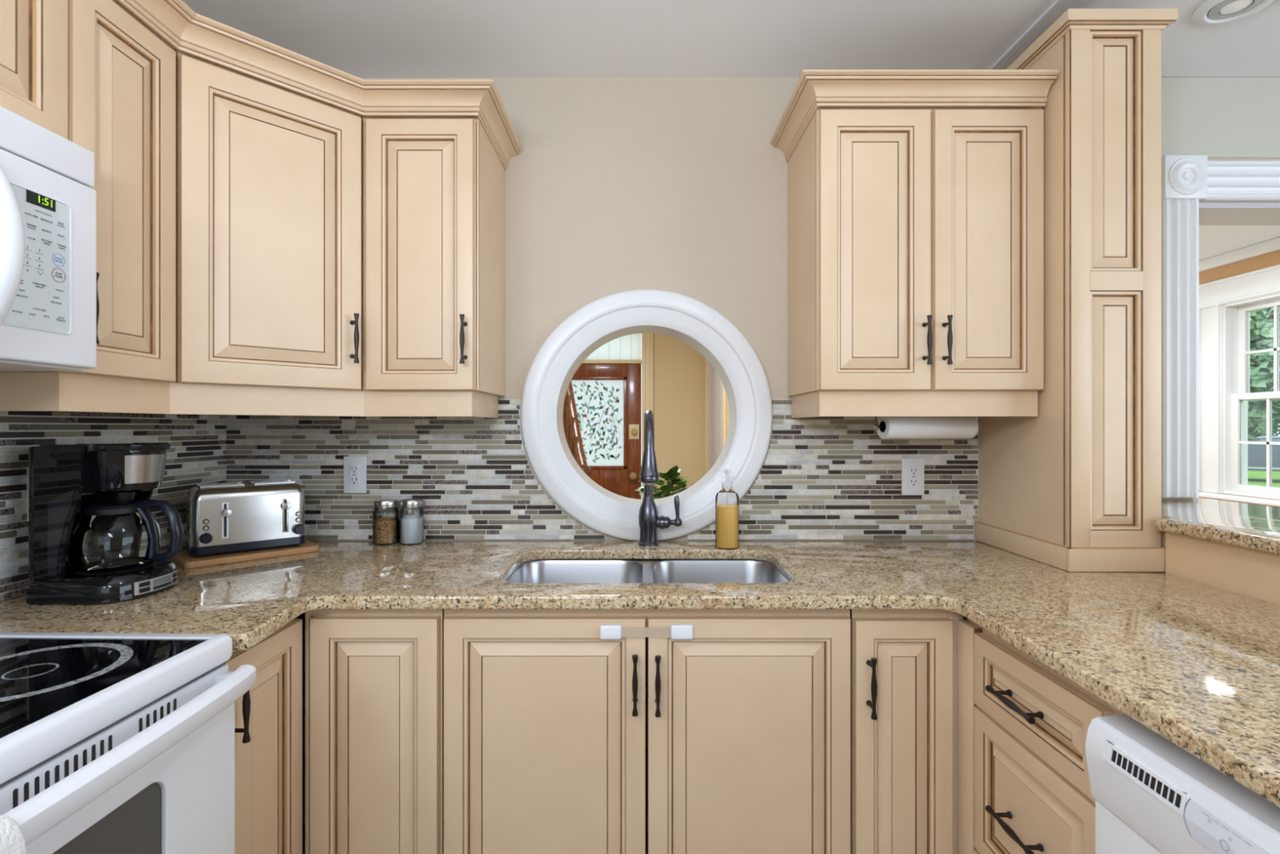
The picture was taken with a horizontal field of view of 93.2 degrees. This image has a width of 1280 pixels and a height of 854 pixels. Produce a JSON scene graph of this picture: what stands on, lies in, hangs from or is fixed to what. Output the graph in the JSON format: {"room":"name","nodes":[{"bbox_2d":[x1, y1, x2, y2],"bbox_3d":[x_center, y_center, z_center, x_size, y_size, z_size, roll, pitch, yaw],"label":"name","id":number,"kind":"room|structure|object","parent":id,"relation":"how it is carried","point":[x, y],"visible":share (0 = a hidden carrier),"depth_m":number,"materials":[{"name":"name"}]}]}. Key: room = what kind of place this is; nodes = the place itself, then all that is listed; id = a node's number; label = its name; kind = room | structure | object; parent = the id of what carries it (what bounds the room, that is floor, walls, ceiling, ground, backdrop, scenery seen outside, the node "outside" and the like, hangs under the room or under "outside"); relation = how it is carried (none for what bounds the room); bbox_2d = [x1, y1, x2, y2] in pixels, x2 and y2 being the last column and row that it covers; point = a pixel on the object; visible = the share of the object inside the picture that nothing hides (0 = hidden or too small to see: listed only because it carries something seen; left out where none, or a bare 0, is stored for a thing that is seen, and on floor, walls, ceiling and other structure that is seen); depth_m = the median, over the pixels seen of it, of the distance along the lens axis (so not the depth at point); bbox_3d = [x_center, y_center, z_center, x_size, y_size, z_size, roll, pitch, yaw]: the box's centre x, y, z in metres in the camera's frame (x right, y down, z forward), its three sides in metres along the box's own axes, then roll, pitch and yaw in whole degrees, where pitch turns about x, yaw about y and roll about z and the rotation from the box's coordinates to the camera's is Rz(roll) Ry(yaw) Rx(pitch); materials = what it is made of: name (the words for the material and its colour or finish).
{"room":"kitchen","nodes":[
{"label":"kitchen","id":0,"kind":"room"},
{"bbox_2d":[0,594,26,602],"bbox_3d":[-1.388,0.077,-0.278,0.120,2.398,4.445,0,0,0],"label":"wall","id":1,"kind":"structure","parent":0,"point":[24,594],"depth_m":1.28,"materials":[{"name":"beige paint"}]},
{"bbox_2d":[0,0,67,139],"bbox_3d":[-1.140,-0.686,0.688,0.372,0.405,0.776,0,0,0],"label":"upper cabinet","id":2,"kind":"object","parent":1,"relation":"attached to","point":[33,33],"visible":0.82,"depth_m":1.02,"materials":[{"name":"beige paint"}]},
{"bbox_2d":[0,106,96,371],"bbox_3d":[-1.089,-0.288,0.676,0.452,0.382,0.760,0,0,0],"label":"microwave oven","id":3,"kind":"object","parent":2,"relation":"attached to","point":[48,202],"visible":1,"depth_m":0.96,"materials":[{"name":"white plastic"}]},
{"bbox_2d":[0,0,195,413],"bbox_3d":[-1.140,-0.459,1.215,0.372,0.860,0.278,0,0,0],"label":"upper cabinet","id":4,"kind":"object","parent":1,"relation":"attached to","point":[122,55],"visible":0.44,"depth_m":1.20,"materials":[{"name":"beige paint"}]},
{"bbox_2d":[0,411,226,601],"bbox_3d":[-1.324,0.136,1.278,0.008,0.448,1.316,0,0,0],"label":"tile backsplash","id":5,"kind":"structure","parent":1,"relation":"attached to","point":[196,455],"depth_m":1.48,"materials":[{"name":"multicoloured tile"}]},
{"bbox_2d":[26,466,28,521],"bbox_3d":[-1.315,0.145,1.338,0.009,0.118,0.072,0,0,0],"label":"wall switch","id":6,"kind":"object","parent":5,"relation":"attached to","point":[28,467],"visible":0.14,"depth_m":1.30,"materials":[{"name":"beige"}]},
{"bbox_2d":[169,13,364,416],"bbox_3d":[-1.017,-0.459,1.621,0.618,0.860,0.642,0,0,0],"label":"upper cabinet","id":7,"kind":"object","parent":1,"relation":"attached to","point":[270,135],"visible":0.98,"depth_m":1.45,"materials":[{"name":"beige paint"}]},
{"bbox_2d":[302,824,305,853],"bbox_3d":[1.275,1.426,1.540,5.450,0.300,8.320,0,0,0],"label":"floor","id":8,"kind":"structure","parent":0,"point":[303,825],"depth_m":1.88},
{"bbox_2d":[0,631,256,853],"bbox_3d":[-0.976,0.805,0.675,0.664,0.901,0.758,0,0,2],"label":"electric range","id":9,"kind":"object","parent":8,"relation":"on","point":[111,743],"visible":0.99,"depth_m":0.86,"materials":[{"name":"white metal"}]},
{"bbox_2d":[0,814,27,853],"bbox_3d":[-0.642,0.549,0.515,0.066,0.317,0.199,0,0,1],"label":"tea towel","id":10,"kind":"object","parent":9,"relation":"hanging from","point":[12,841],"visible":1,"depth_m":0.60,"materials":[{"name":"white fabric"}]},
{"bbox_2d":[222,618,302,853],"bbox_3d":[-0.989,0.834,1.195,0.576,0.884,0.266,0,0,0],"label":"base cabinet","id":11,"kind":"object","parent":8,"relation":"on","point":[268,715],"visible":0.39,"depth_m":1.22,"materials":[{"name":"beige paint"}]},
{"bbox_2d":[305,608,444,853],"bbox_3d":[-0.588,0.834,1.575,0.298,0.884,0.500,0,0,0],"label":"base cabinet","id":12,"kind":"object","parent":8,"relation":"on","point":[375,677],"visible":0.86,"depth_m":1.33,"materials":[{"name":"beige paint"}]},
{"bbox_2d":[563,380,591,476],"bbox_3d":[-0.541,0.275,4.442,0.397,2.003,0.683,0,0,0],"label":"balustrade","id":13,"kind":"object","parent":8,"relation":"on","point":[577,451],"visible":0.26,"depth_m":4.41,"materials":[{"name":"brown wood"}]},
{"bbox_2d":[444,608,850,853],"bbox_3d":[0.016,0.834,1.607,0.901,0.884,0.636,0,0,0],"label":"base cabinet","id":14,"kind":"object","parent":8,"relation":"on","point":[733,737],"visible":0.98,"depth_m":1.33,"materials":[{"name":"beige paint"}]},
{"bbox_2d":[0,540,1279,807],"bbox_3d":[-0.009,0.377,1.107,2.630,0.030,1.655,0,0,0],"label":"countertop","id":15,"kind":"structure","parent":14,"relation":"on","point":[1195,664],"depth_m":1.30,"materials":[{"name":"stone"}]},
{"bbox_2d":[26,441,178,604],"bbox_3d":[-1.143,0.198,1.325,0.202,0.328,0.196,0,0,0],"label":"coffee maker","id":16,"kind":"object","parent":15,"relation":"on","point":[64,478],"visible":0.98,"depth_m":1.25,"materials":[{"name":"black plastic"}]},
{"bbox_2d":[66,498,184,573],"bbox_3d":[-1.125,0.231,1.313,0.207,0.147,0.158,0,0,30],"label":"glass carafe","id":17,"kind":"object","parent":16,"relation":"on","point":[91,513],"visible":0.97,"depth_m":1.32,"materials":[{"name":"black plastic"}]},
{"bbox_2d":[86,449,166,493],"bbox_3d":[-1.130,0.095,1.325,0.147,0.090,0.147,0,0,0],"label":"basket","id":18,"kind":"object","parent":16,"relation":"on","point":[108,471],"depth_m":1.27,"materials":[{"name":"black plastic"}]},
{"bbox_2d":[173,539,319,568],"bbox_3d":[-1.112,0.353,1.718,0.192,0.017,0.322,0,0,45],"label":"board","id":19,"kind":"object","parent":15,"relation":"on","point":[183,558],"visible":0.65,"depth_m":1.64,"materials":[{"name":"brown wood"}]},
{"bbox_2d":[186,479,305,557],"bbox_3d":[-1.106,0.251,1.708,0.272,0.186,0.165,0,0,-41],"label":"toaster","id":20,"kind":"object","parent":19,"relation":"on","point":[223,517],"visible":1,"depth_m":1.66,"materials":[{"name":"silver metal"}]},
{"bbox_2d":[372,498,399,545],"bbox_3d":[-0.791,0.293,1.887,0.077,0.136,0.077,0,0,0],"label":"glass jar","id":21,"kind":"object","parent":15,"relation":"on","point":[385,531],"visible":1,"depth_m":1.86,"materials":[{"name":"clear glass"}]},
{"bbox_2d":[400,497,423,544],"bbox_3d":[-0.712,0.292,1.887,0.070,0.137,0.070,0,0,0],"label":"glass jar","id":22,"kind":"object","parent":15,"relation":"on","point":[411,526],"visible":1,"depth_m":1.86,"materials":[{"name":"white"}]},
{"bbox_2d":[506,559,789,582],"bbox_3d":[0.020,0.504,1.601,0.764,0.221,0.423,0,0,0],"label":"double sink","id":23,"kind":"object","parent":15,"relation":"in","point":[543,571],"visible":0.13,"depth_m":1.79,"materials":[{"name":"silver metal"}]},
{"bbox_2d":[638,409,682,546],"bbox_3d":[0.063,0.156,1.778,0.136,0.412,0.242,0,0,0],"label":"kitchen faucet","id":24,"kind":"object","parent":15,"relation":"on","point":[649,520],"visible":1,"depth_m":1.84,"materials":[{"name":"grey metal"}]},
{"bbox_2d":[715,480,738,549],"bbox_3d":[0.262,0.244,1.821,0.070,0.236,0.070,0,0,-45],"label":"soap dispenser","id":25,"kind":"object","parent":15,"relation":"on","point":[726,515],"visible":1,"depth_m":1.79,"materials":[{"name":"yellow liquid"}]},
{"bbox_2d":[975,8,1177,571],"bbox_3d":[1.199,-0.338,1.724,0.272,1.400,0.442,0,0,0],"label":"cabinet","id":26,"kind":"object","parent":15,"relation":"on","point":[1075,485],"visible":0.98,"depth_m":1.53,"materials":[{"name":"beige paint"}]},
{"bbox_2d":[600,624,693,639],"bbox_3d":[0.014,0.446,1.319,0.203,0.032,0.012,0,0,0],"label":"lock","id":27,"kind":"object","parent":14,"relation":"attached to","point":[606,631],"visible":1,"depth_m":1.31,"materials":[{"name":"white plastic"}]},
{"bbox_2d":[849,608,963,853],"bbox_3d":[0.592,0.834,1.607,0.242,0.884,0.636,0,0,0],"label":"base cabinet","id":28,"kind":"object","parent":8,"relation":"on","point":[904,662],"visible":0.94,"depth_m":1.33,"materials":[{"name":"beige paint"}]},
{"bbox_2d":[957,617,1125,853],"bbox_3d":[0.967,0.834,1.111,0.617,0.884,0.432,0,0,0],"label":"base cabinet","id":29,"kind":"object","parent":8,"relation":"on","point":[1024,787],"visible":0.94,"depth_m":1.11,"materials":[{"name":"beige paint"}]},
{"bbox_2d":[1084,714,1279,853],"bbox_3d":[0.952,0.785,0.584,0.609,0.782,0.600,0,0,0],"label":"dishwasher","id":30,"kind":"object","parent":8,"relation":"on","point":[1152,794],"visible":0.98,"depth_m":0.77,"materials":[{"name":"white plastic"}]},
{"bbox_3d":[0.100,0.861,2.750,0.600,0.830,0.300,0,0,0],"label":"console table","id":31,"kind":"object","parent":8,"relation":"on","visible":0},
{"bbox_2d":[635,465,693,498],"bbox_3d":[0.120,0.307,2.734,0.286,0.276,0.226,0,0,0],"label":"potted plant","id":32,"kind":"object","parent":31,"relation":"on","point":[673,474],"visible":0.58,"depth_m":2.71,"materials":[{"name":"green plant"}]},
{"bbox_2d":[653,333,705,496],"bbox_3d":[-0.050,0.077,5.560,2.800,2.398,0.120,0,0,0],"label":"wall","id":33,"kind":"structure","parent":0,"point":[679,368],"depth_m":5.50,"materials":[{"name":"brown paint"}]},
{"bbox_2d":[562,364,641,499],"bbox_3d":[-0.481,0.346,5.480,0.987,1.840,0.120,0,0,0],"label":"door","id":34,"kind":"structure","parent":33,"relation":"in","point":[607,397],"depth_m":5.50,"materials":[{"name":"red wood"}]},
{"bbox_2d":[573,380,622,462],"bbox_3d":[-0.384,-0.043,5.511,0.454,0.757,0.001,0,0,0],"label":"glass pane","id":35,"kind":"object","parent":34,"relation":"attached to","point":[598,403],"depth_m":5.51,"materials":[{"name":"white glass"}]},
{"bbox_2d":[585,333,641,359],"bbox_3d":[-0.484,-0.732,5.522,0.992,0.244,0.016,0,0,0],"label":"window","id":36,"kind":"structure","parent":33,"relation":"in","point":[628,347],"depth_m":5.52,"materials":[{"name":"white"}]},
{"bbox_2d":[581,333,653,499],"bbox_3d":[-0.482,0.166,5.513,1.215,2.220,0.094,0,0,0],"label":"trim","id":37,"kind":"structure","parent":33,"relation":"attached to","point":[646,362],"depth_m":5.48,"materials":[{"name":"beige paint"}]},
{"bbox_2d":[726,396,728,435],"bbox_3d":[0.670,0.077,4.050,0.100,2.398,2.900,0,0,0],"label":"wall","id":38,"kind":"structure","parent":0,"point":[727,405],"depth_m":4.28,"materials":[{"name":"brown paint"}]},
{"bbox_2d":[708,361,721,471],"bbox_3d":[0.611,0.297,4.885,0.018,1.938,0.866,0,0,0],"label":"door","id":39,"kind":"structure","parent":38,"relation":"in","point":[714,380],"depth_m":4.93,"materials":[{"name":"grey"}]},
{"bbox_2d":[705,358,726,474],"bbox_3d":[0.604,0.246,4.885,0.032,2.060,1.130,0,0,0],"label":"trim","id":40,"kind":"structure","parent":38,"relation":"attached to","point":[723,392],"depth_m":5.33,"materials":[{"name":"beige paint"}]},
{"bbox_2d":[182,0,1279,261],"bbox_3d":[1.225,-1.172,1.540,5.350,0.100,8.320,0,0,0],"label":"ceiling","id":41,"kind":"structure","parent":0,"point":[359,38],"depth_m":1.74,"materials":[{"name":"white paint"}]},
{"bbox_2d":[1191,0,1275,26],"bbox_3d":[1.575,-1.114,1.600,0.176,0.016,0.176,0,0,0],"label":"recessed light","id":42,"kind":"object","parent":41,"relation":"in","point":[1220,12],"visible":1,"depth_m":1.62,"materials":[{"name":"white paint"}]},
{"bbox_2d":[294,77,1279,824],"bbox_3d":[1.236,0.077,2.014,5.328,2.398,0.143,0,0,0],"label":"wall","id":43,"kind":"structure","parent":0,"point":[679,185],"depth_m":1.94,"materials":[{"name":"beige paint"}]},
{"bbox_2d":[226,400,605,539],"bbox_3d":[-0.719,0.136,1.941,1.216,0.448,0.008,0,0,0],"label":"tile backsplash","id":44,"kind":"structure","parent":43,"relation":"attached to","point":[473,477],"depth_m":1.94,"materials":[{"name":"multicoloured tile"}]},
{"bbox_2d":[343,456,366,493],"bbox_3d":[-0.909,0.152,1.931,0.072,0.118,0.010,0,0,0],"label":"wall outlet","id":45,"kind":"object","parent":44,"relation":"attached to","point":[354,467],"visible":1,"depth_m":1.93,"materials":[{"name":"white plastic"}]},
{"bbox_2d":[349,463,359,485],"bbox_3d":[-0.909,0.152,1.929,0.033,0.068,0.004,0,0,0],"label":"receptacle","id":46,"kind":"object","parent":45,"relation":"attached to","point":[354,468],"depth_m":1.93,"materials":[{"name":"white plastic"}]},
{"bbox_2d":[363,79,523,417],"bbox_3d":[-0.562,-0.459,1.746,0.374,0.860,0.396,0,0,0],"label":"upper cabinet","id":47,"kind":"object","parent":43,"relation":"attached to","point":[437,153],"visible":1,"depth_m":1.61,"materials":[{"name":"beige paint"}]},
{"bbox_2d":[520,288,772,541],"bbox_3d":[0.021,-0.037,2.004,0.801,0.801,0.182,0,0,0],"label":"surround","id":48,"kind":"object","parent":43,"relation":"attached to","point":[688,320],"visible":0.94,"depth_m":1.92,"materials":[{"name":"white paint"}]},
{"bbox_2d":[687,400,978,539],"bbox_3d":[0.618,0.136,1.941,0.931,0.448,0.008,0,0,0],"label":"tile backsplash","id":49,"kind":"structure","parent":43,"relation":"attached to","point":[820,477],"depth_m":1.94,"materials":[{"name":"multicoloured tile"}]},
{"bbox_2d":[901,457,924,495],"bbox_3d":[0.871,0.159,1.931,0.072,0.118,0.010,0,0,0],"label":"wall outlet","id":50,"kind":"object","parent":49,"relation":"attached to","point":[912,468],"visible":1,"depth_m":1.93,"materials":[{"name":"white plastic"}]},
{"bbox_2d":[908,466,918,487],"bbox_3d":[0.871,0.159,1.929,0.033,0.068,0.004,0,0,0],"label":"receptacle","id":51,"kind":"object","parent":50,"relation":"attached to","point":[913,470],"depth_m":1.93,"materials":[{"name":"white plastic"}]},
{"bbox_2d":[769,69,1059,417],"bbox_3d":[0.748,-0.471,1.746,0.664,0.885,0.396,0,0,0],"label":"upper cabinet","id":52,"kind":"object","parent":43,"relation":"attached to","point":[915,197],"visible":1,"depth_m":1.61,"materials":[{"name":"beige paint"}]},
{"bbox_2d":[871,416,980,439],"bbox_3d":[0.840,-0.032,1.774,0.340,0.133,0.071,0,0,-9],"label":"paper towel roll","id":53,"kind":"object","parent":52,"relation":"attached to","point":[887,427],"visible":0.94,"depth_m":1.75,"materials":[{"name":"white paper"}]},
{"bbox_2d":[988,0,1092,69],"bbox_3d":[1.134,-1.116,-0.228,0.088,0.012,4.345,0,0,0],"label":"trim","id":54,"kind":"structure","parent":43,"relation":"attached to","point":[1058,7],"depth_m":1.69,"materials":[{"name":"white paint"}]},
{"bbox_2d":[1161,198,1199,497],"bbox_3d":[1.722,-0.250,1.931,0.113,0.948,0.020,0,0,0],"label":"trim","id":55,"kind":"structure","parent":43,"relation":"attached to","point":[1180,218],"depth_m":1.93,"materials":[{"name":"white paint"}]},
{"bbox_2d":[1161,155,1207,200],"bbox_3d":[1.729,-0.792,1.923,0.134,0.136,0.037,0,0,0],"label":"trim","id":56,"kind":"structure","parent":43,"relation":"attached to","point":[1184,177],"depth_m":1.91,"materials":[{"name":"white paint"}]},
{"bbox_2d":[1193,202,1279,498],"bbox_3d":[2.264,0.277,2.031,0.973,1.998,0.168,0,0,0],"label":"trim","id":57,"kind":"structure","parent":43,"relation":"attached to","point":[1210,213],"depth_m":2.00,"materials":[{"name":"grey paint"}]},
{"bbox_2d":[1201,160,1279,200],"bbox_3d":[2.299,-0.786,1.931,1.003,0.124,0.020,0,0,0],"label":"trim","id":58,"kind":"structure","parent":43,"relation":"attached to","point":[1227,180],"depth_m":1.93,"materials":[{"name":"white paint"}]},
{"bbox_2d":[1160,530,1279,604],"bbox_3d":[1.369,0.766,1.110,0.121,1.020,1.660,0,0,0],"label":"wall","id":59,"kind":"structure","parent":0,"point":[1247,571],"depth_m":1.35,"materials":[{"name":"beige paint"}]},
{"bbox_2d":[1155,498,1279,554],"bbox_3d":[1.538,0.240,1.097,0.524,0.029,1.635,0,0,0],"label":"bar ledge","id":60,"kind":"object","parent":59,"relation":"on","point":[1255,526],"visible":0.82,"depth_m":1.46,"materials":[{"name":"stone"}]},
{"bbox_2d":[1198,249,1279,507],"bbox_3d":[3.870,0.077,1.550,0.140,2.398,8.100,0,0,0],"label":"wall","id":61,"kind":"structure","parent":0,"point":[1272,259],"depth_m":3.83,"materials":[{"name":"brown paint"}]},
{"bbox_2d":[1199,264,1279,506],"bbox_3d":[3.840,-0.246,3.348,0.199,1.425,1.519,0,0,0],"label":"window","id":62,"kind":"structure","parent":61,"relation":"in","point":[1225,304],"depth_m":3.92,"materials":[{"name":"white paint"}]},
{"bbox_2d":[1199,236,1279,271],"bbox_3d":[3.785,-1.085,3.797,0.030,0.072,3.405,0,0,0],"label":"trim","id":63,"kind":"structure","parent":61,"relation":"attached to","point":[1273,245],"depth_m":3.80,"materials":[{"name":"white paint"}]},
{"label":"outside","id":64,"kind":"structure","parent":0,"visible":0},
{"bbox_2d":[1248,470,1279,487],"bbox_3d":[46.975,1.801,30.000,86.050,0.150,120.000,0,0,0],"label":"lawn","id":65,"kind":"structure","parent":64,"point":[1255,477],"depth_m":20.16,"materials":[{"name":"green plant"}]},
{"bbox_2d":[1248,307,1279,441],"bbox_3d":[26.642,-2.772,27.250,5.293,9.236,5.252,0,0,0],"label":"tree","id":66,"kind":"object","parent":65,"relation":"on","point":[1261,337],"visible":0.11,"depth_m":26.26,"materials":[{"name":"green plant"}]},
{"bbox_2d":[1248,435,1279,471],"bbox_3d":[20.400,0.996,19.200,4.500,1.460,1.802,0,0,45],"label":"parked car","id":67,"kind":"object","parent":65,"relation":"on","point":[1256,452],"visible":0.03,"depth_m":18.94,"materials":[{"name":"grey metal"}]},
{"bbox_2d":[1248,306,1279,435],"bbox_3d":[36.015,-3.349,34.822,7.238,10.167,6.951,0,0,0],"label":"tree","id":68,"kind":"object","parent":65,"relation":"on","point":[1276,405],"visible":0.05,"depth_m":34.51,"materials":[{"name":"green plant"}]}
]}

